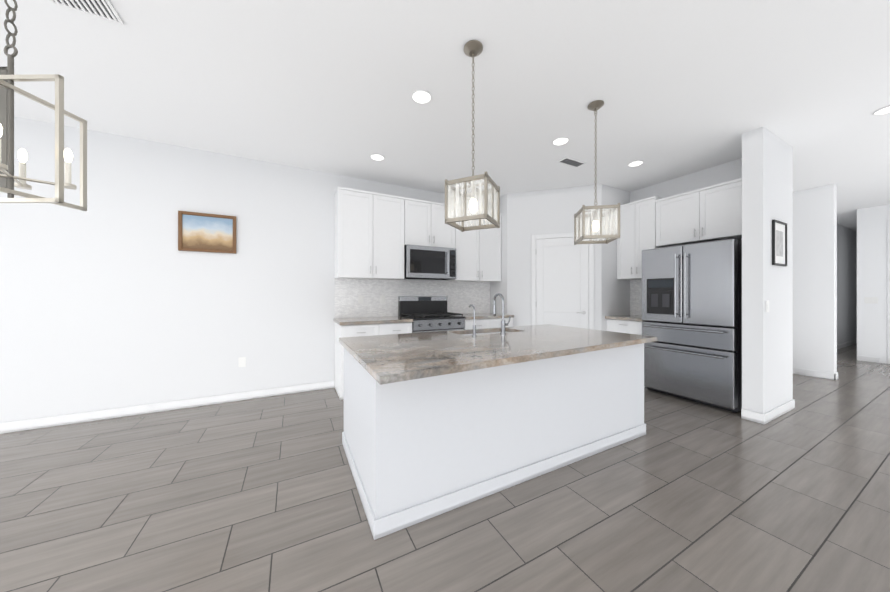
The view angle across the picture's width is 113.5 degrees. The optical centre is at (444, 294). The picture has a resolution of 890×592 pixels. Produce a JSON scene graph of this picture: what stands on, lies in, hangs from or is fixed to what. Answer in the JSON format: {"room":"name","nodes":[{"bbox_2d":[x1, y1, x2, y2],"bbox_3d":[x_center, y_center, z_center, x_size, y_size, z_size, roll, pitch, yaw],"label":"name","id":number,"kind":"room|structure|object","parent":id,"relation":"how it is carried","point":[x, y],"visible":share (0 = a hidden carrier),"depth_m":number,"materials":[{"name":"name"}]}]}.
{"room":"kitchen","nodes":[
{"label":"kitchen","id":0,"kind":"room"},
{"bbox_2d":[0,117,489,422],"bbox_3d":[-2.047,-0.195,3.917,10.170,2.990,0.150,0,0,-27],"label":"wall","id":1,"kind":"structure","parent":0,"point":[112,297],"depth_m":3.23,"materials":[{"name":"paint"}]},
{"bbox_2d":[178,211,235,253],"bbox_3d":[-2.781,-0.725,3.432,0.540,0.450,0.028,0,0,-27],"label":"framed picture","id":2,"kind":"object","parent":1,"relation":"attached to","point":[203,232],"visible":1,"depth_m":3.42,"materials":[{"name":"brown wood"}]},
{"bbox_2d":[238,357,245,366],"bbox_3d":[-2.495,0.830,3.592,0.075,0.120,0.009,0,0,-27],"label":"outlet","id":3,"kind":"object","parent":1,"relation":"attached to","point":[241,361],"visible":1,"depth_m":3.59,"materials":[{"name":"plastic"}]},
{"bbox_2d":[335,186,410,279],"bbox_3d":[-1.038,-0.816,4.165,0.969,1.178,0.338,0,0,-27],"label":"upper cabinet","id":4,"kind":"object","parent":1,"relation":"attached to","point":[375,232],"depth_m":3.99,"materials":[{"name":"white wood"}]},
{"bbox_2d":[335,278,489,317],"bbox_3d":[-0.362,0.052,4.702,2.664,0.555,0.008,0,0,-27],"label":"backsplash","id":5,"kind":"structure","parent":1,"relation":"attached to","point":[461,296],"depth_m":4.49,"materials":[{"name":"tile"}]},
{"bbox_2d":[411,198,454,247],"bbox_3d":[-0.288,-1.062,4.555,0.838,0.685,0.338,0,0,-27],"label":"upper cabinet","id":6,"kind":"object","parent":1,"relation":"attached to","point":[428,226],"depth_m":4.40,"materials":[{"name":"white wood"}]},
{"bbox_2d":[404,245,455,279],"bbox_3d":[-0.263,-0.480,4.506,0.814,0.471,0.447,0,0,-27],"label":"microwave","id":7,"kind":"object","parent":6,"relation":"attached to","point":[429,263],"visible":0.98,"depth_m":4.33,"materials":[{"name":"grey metal"}]},
{"bbox_2d":[0,340,879,433],"bbox_3d":[1.953,1.250,5.198,18.450,0.100,5.200,0,0,-27],"label":"baseboard","id":8,"kind":"structure","parent":1,"relation":"attached to","point":[82,417],"depth_m":3.22,"materials":[{"name":"white wood"}]},
{"bbox_2d":[445,206,501,281],"bbox_3d":[0.464,-0.816,4.946,0.973,1.178,0.338,0,0,-27],"label":"upper cabinet","id":9,"kind":"object","parent":1,"relation":"attached to","point":[478,252],"depth_m":4.80,"materials":[{"name":"white wood"}]},
{"bbox_2d":[0,343,889,591],"bbox_3d":[3.196,1.360,3.026,19.050,0.120,11.000,0,0,-27],"label":"floor","id":10,"kind":"structure","parent":0,"point":[262,495],"depth_m":1.76,"materials":[{"name":"tile"}]},
{"bbox_2d":[334,321,412,399],"bbox_3d":[-0.992,0.836,4.021,0.918,0.929,0.633,0,0,-27],"label":"base cabinet","id":11,"kind":"object","parent":10,"relation":"on","point":[363,326],"depth_m":3.72,"materials":[{"name":"white wood"}]},
{"bbox_2d":[333,317,412,324],"bbox_3d":[-0.992,0.350,3.999,0.938,0.040,0.653,0,0,-27],"label":"countertop","id":12,"kind":"structure","parent":11,"relation":"on","point":[358,320],"depth_m":3.80,"materials":[{"name":"beige stone"}]},
{"bbox_2d":[398,296,464,332],"bbox_3d":[-0.198,0.663,4.381,0.812,1.275,0.709,0,0,-27],"label":"range","id":13,"kind":"object","parent":10,"relation":"on","point":[428,313],"visible":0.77,"depth_m":4.34,"materials":[{"name":"grey metal"}]},
{"bbox_2d":[465,317,512,329],"bbox_3d":[0.555,0.836,4.826,0.922,0.929,0.633,0,0,-27],"label":"base cabinet","id":14,"kind":"object","parent":10,"relation":"on","point":[490,322],"depth_m":4.54,"materials":[{"name":"white wood"}]},
{"bbox_2d":[456,313,512,320],"bbox_3d":[0.564,0.350,4.809,0.922,0.040,0.653,0,0,-27],"label":"countertop","id":15,"kind":"structure","parent":14,"relation":"on","point":[478,316],"depth_m":4.62,"materials":[{"name":"beige stone"}]},
{"bbox_2d":[342,345,645,539],"bbox_3d":[0.481,0.860,2.637,2.529,0.879,1.151,0,0,-27],"label":"kitchen island","id":16,"kind":"object","parent":10,"relation":"on","point":[436,423],"depth_m":1.91,"materials":[{"name":"paint"}]},
{"bbox_2d":[339,331,546,384],"bbox_3d":[-0.151,0.399,2.207,1.044,0.040,1.364,0,0,-27],"label":"island countertop","id":17,"kind":"structure","parent":16,"relation":"on","point":[391,359],"depth_m":1.85,"materials":[{"name":"beige stone"}]},
{"bbox_2d":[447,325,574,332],"bbox_3d":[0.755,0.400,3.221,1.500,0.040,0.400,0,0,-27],"label":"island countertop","id":18,"kind":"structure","parent":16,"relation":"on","point":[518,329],"depth_m":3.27,"materials":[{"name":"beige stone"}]},
{"bbox_2d":[463,329,514,336],"bbox_3d":[0.436,0.524,3.022,0.758,0.232,0.348,0,0,-27],"label":"sink","id":19,"kind":"object","parent":18,"relation":"in","point":[488,330],"depth_m":3.24,"materials":[{"name":"silver metal"}]},
{"bbox_2d":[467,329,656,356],"bbox_3d":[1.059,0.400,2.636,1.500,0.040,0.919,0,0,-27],"label":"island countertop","id":20,"kind":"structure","parent":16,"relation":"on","point":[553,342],"depth_m":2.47,"materials":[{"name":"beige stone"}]},
{"bbox_2d":[469,305,478,336],"bbox_3d":[0.252,0.236,2.694,0.045,0.287,0.112,0,0,-27],"label":"faucet","id":21,"kind":"object","parent":20,"relation":"on","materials":[{"name":"silver metal"}]},
{"bbox_2d":[493,305,509,332],"bbox_3d":[0.559,0.242,2.885,0.120,0.275,0.183,0,0,-27],"label":"faucet","id":22,"kind":"object","parent":20,"relation":"on","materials":[{"name":"silver metal"}]},
{"bbox_2d":[605,315,644,386],"bbox_3d":[2.885,0.815,4.407,0.664,0.970,0.558,0,0,-27],"label":"base cabinet","id":23,"kind":"object","parent":10,"relation":"on","point":[630,324],"visible":0.17,"depth_m":4.28,"materials":[{"name":"white wood"}]},
{"bbox_2d":[642,239,741,412],"bbox_3d":[3.167,0.347,3.701,0.755,1.905,0.945,0,0,-27],"label":"fridge","id":24,"kind":"object","parent":10,"relation":"on","point":[692,308],"visible":0.96,"depth_m":3.44,"materials":[{"name":"grey metal"}]},
{"bbox_2d":[0,0,889,231],"bbox_3d":[3.196,-1.750,3.027,19.050,0.120,11.000,0,0,-27],"label":"ceiling","id":25,"kind":"structure","parent":0,"point":[679,88],"depth_m":2.34,"materials":[{"name":"paint"}]},
{"bbox_2d":[0,0,86,210],"bbox_3d":[-1.476,-1.000,0.993,0.315,1.374,0.367,0,0,-27],"label":"chandelier","id":26,"kind":"object","parent":25,"relation":"hanging from","point":[9,181],"visible":1,"depth_m":0.99,"materials":[{"name":"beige metal"}]},
{"bbox_2d":[49,0,123,25],"bbox_3d":[-2.045,-1.682,1.585,0.300,0.012,0.380,0,0,-27],"label":"ceiling vent","id":27,"kind":"object","parent":25,"relation":"in","point":[104,10],"visible":0.98,"depth_m":1.71,"materials":[{"name":"white metal"}]},
{"bbox_2d":[370,154,384,160],"bbox_3d":[-0.830,-1.682,3.581,0.176,0.011,0.176,0,0,-27],"label":"recessed light","id":28,"kind":"object","parent":25,"relation":"in","point":[377,157],"visible":0.98,"depth_m":3.58,"materials":[{"name":"white plastic"}]},
{"bbox_2d":[411,90,431,103],"bbox_3d":[-0.199,-1.683,2.489,0.176,0.011,0.176,0,0,-27],"label":"recessed light","id":29,"kind":"object","parent":25,"relation":"in","point":[421,96],"visible":1,"depth_m":2.48,"materials":[{"name":"white plastic"}]},
{"bbox_2d":[445,40,499,231],"bbox_3d":[0.193,-1.079,1.999,0.292,1.215,0.292,0,0,27],"label":"pendant light","id":30,"kind":"object","parent":25,"relation":"hanging from","point":[473,48],"visible":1,"depth_m":1.94,"materials":[{"name":"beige metal"}]},
{"bbox_2d":[552,137,568,145],"bbox_3d":[1.270,-1.683,3.208,0.176,0.011,0.176,0,0,-27],"label":"recessed light","id":31,"kind":"object","parent":25,"relation":"in","point":[559,141],"visible":0.98,"depth_m":3.21,"materials":[{"name":"white plastic"}]},
{"bbox_2d":[557,157,585,167],"bbox_3d":[1.613,-1.682,3.719,0.360,0.012,0.150,0,0,-27],"label":"ceiling vent","id":32,"kind":"object","parent":25,"relation":"in","point":[571,162],"visible":0.98,"depth_m":3.71,"materials":[{"name":"white metal"}]},
{"bbox_2d":[574,100,619,244],"bbox_3d":[1.340,-1.079,2.596,0.292,1.215,0.292,0,0,10],"label":"pendant light","id":33,"kind":"object","parent":25,"relation":"hanging from","point":[596,224],"visible":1,"depth_m":2.53,"materials":[{"name":"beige metal"}]},
{"bbox_2d":[628,160,643,166],"bbox_3d":[2.451,-1.682,3.755,0.176,0.011,0.176,0,0,-27],"label":"recessed light","id":34,"kind":"object","parent":25,"relation":"in","point":[636,163],"visible":0.96,"depth_m":3.75,"materials":[{"name":"white plastic"}]},
{"bbox_2d":[872,106,889,115],"bbox_3d":[4.038,-1.683,2.653,0.176,0.011,0.176,0,0,-27],"label":"recessed light","id":35,"kind":"object","parent":25,"relation":"in","point":[884,110],"visible":0.98,"depth_m":2.68,"materials":[{"name":"white plastic"}]},
{"bbox_2d":[490,184,629,330],"bbox_3d":[1.935,-0.195,5.067,1.742,2.990,1.485,0,0,-27],"label":"wall","id":36,"kind":"structure","parent":0,"point":[525,216],"depth_m":4.74,"materials":[{"name":"paint"}]},
{"bbox_2d":[531,232,593,328],"bbox_3d":[1.849,0.165,4.628,0.663,2.270,0.663,0,0,-27],"label":"pantry door","id":37,"kind":"structure","parent":36,"relation":"in","point":[562,279],"depth_m":4.63,"materials":[{"name":"white wood"}]},
{"bbox_2d":[630,144,792,401],"bbox_3d":[2.674,-0.195,5.697,0.150,2.990,5.380,0,0,-27],"label":"wall","id":38,"kind":"structure","parent":0,"point":[722,173],"depth_m":3.73,"materials":[{"name":"paint"}]},
{"bbox_2d":[630,279,641,314],"bbox_3d":[3.175,0.043,4.559,0.008,0.573,0.558,0,0,-27],"label":"backsplash","id":39,"kind":"structure","parent":38,"relation":"attached to","point":[635,297],"depth_m":4.71,"materials":[{"name":"tile"}]},
{"bbox_2d":[617,196,668,279],"bbox_3d":[3.033,-0.825,4.452,0.360,1.160,0.617,0,0,-27],"label":"upper cabinet","id":40,"kind":"object","parent":38,"relation":"attached to","point":[640,220],"depth_m":4.38,"materials":[{"name":"white wood"}]},
{"bbox_2d":[661,178,741,246],"bbox_3d":[3.381,-1.012,3.782,0.360,0.655,1.009,0,0,-27],"label":"upper cabinet","id":41,"kind":"object","parent":38,"relation":"attached to","point":[708,213],"depth_m":3.66,"materials":[{"name":"white wood"}]},
{"bbox_2d":[742,127,787,413],"bbox_3d":[3.487,-0.195,3.176,0.735,2.990,0.156,0,0,-27],"label":"wall","id":42,"kind":"structure","parent":0,"point":[764,279],"depth_m":3.03,"materials":[{"name":"paint"}]},
{"bbox_2d":[766,300,768,311],"bbox_3d":[3.291,0.120,2.978,0.075,0.120,0.009,0,0,-27],"label":"light switch","id":43,"kind":"object","parent":42,"relation":"attached to","point":[767,305],"visible":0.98,"depth_m":2.97,"materials":[{"name":"plastic"}]},
{"bbox_2d":[772,219,786,265],"bbox_3d":[3.580,-0.545,3.123,0.380,0.470,0.020,0,0,-27],"label":"framed picture","id":44,"kind":"object","parent":42,"relation":"attached to","point":[779,243],"visible":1,"depth_m":3.12},
{"bbox_2d":[793,184,836,372],"bbox_3d":[4.767,-0.194,6.831,0.150,2.990,5.300,0,0,-27],"label":"wall","id":45,"kind":"structure","parent":0,"point":[815,279],"depth_m":4.60,"materials":[{"name":"paint"}]},
{"bbox_2d":[837,224,855,344],"bbox_3d":[8.428,-0.194,6.566,6.100,2.990,0.150,0,0,-27],"label":"wall","id":46,"kind":"structure","parent":0,"point":[846,284],"depth_m":7.36,"materials":[{"name":"paint"}]},
{"bbox_2d":[856,232,856,339],"bbox_3d":[9.764,-0.194,6.814,3.500,2.990,0.643,0,0,-27],"label":"wall","id":47,"kind":"structure","parent":0,"point":[856,285],"depth_m":7.83,"materials":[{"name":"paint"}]},
{"bbox_2d":[857,204,889,363],"bbox_3d":[9.484,-0.195,3.399,0.150,2.990,5.457,0,0,-27],"label":"wall","id":48,"kind":"structure","parent":0,"point":[871,275],"depth_m":5.63,"materials":[{"name":"paint"}]},
{"bbox_2d":[864,297,877,303],"bbox_3d":[8.227,0.110,5.638,0.009,0.120,0.150,0,0,-27],"label":"light switch","id":49,"kind":"object","parent":48,"relation":"attached to","point":[871,300],"visible":1,"depth_m":5.63,"materials":[{"name":"plastic"}]},
{"bbox_2d":[887,220,889,363],"bbox_3d":[8.547,-0.050,4.942,0.084,2.700,1.180,0,0,-27],"label":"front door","id":50,"kind":"structure","parent":48,"relation":"in","point":[888,291],"depth_m":5.46,"materials":[{"name":"white wood"}]}
]}

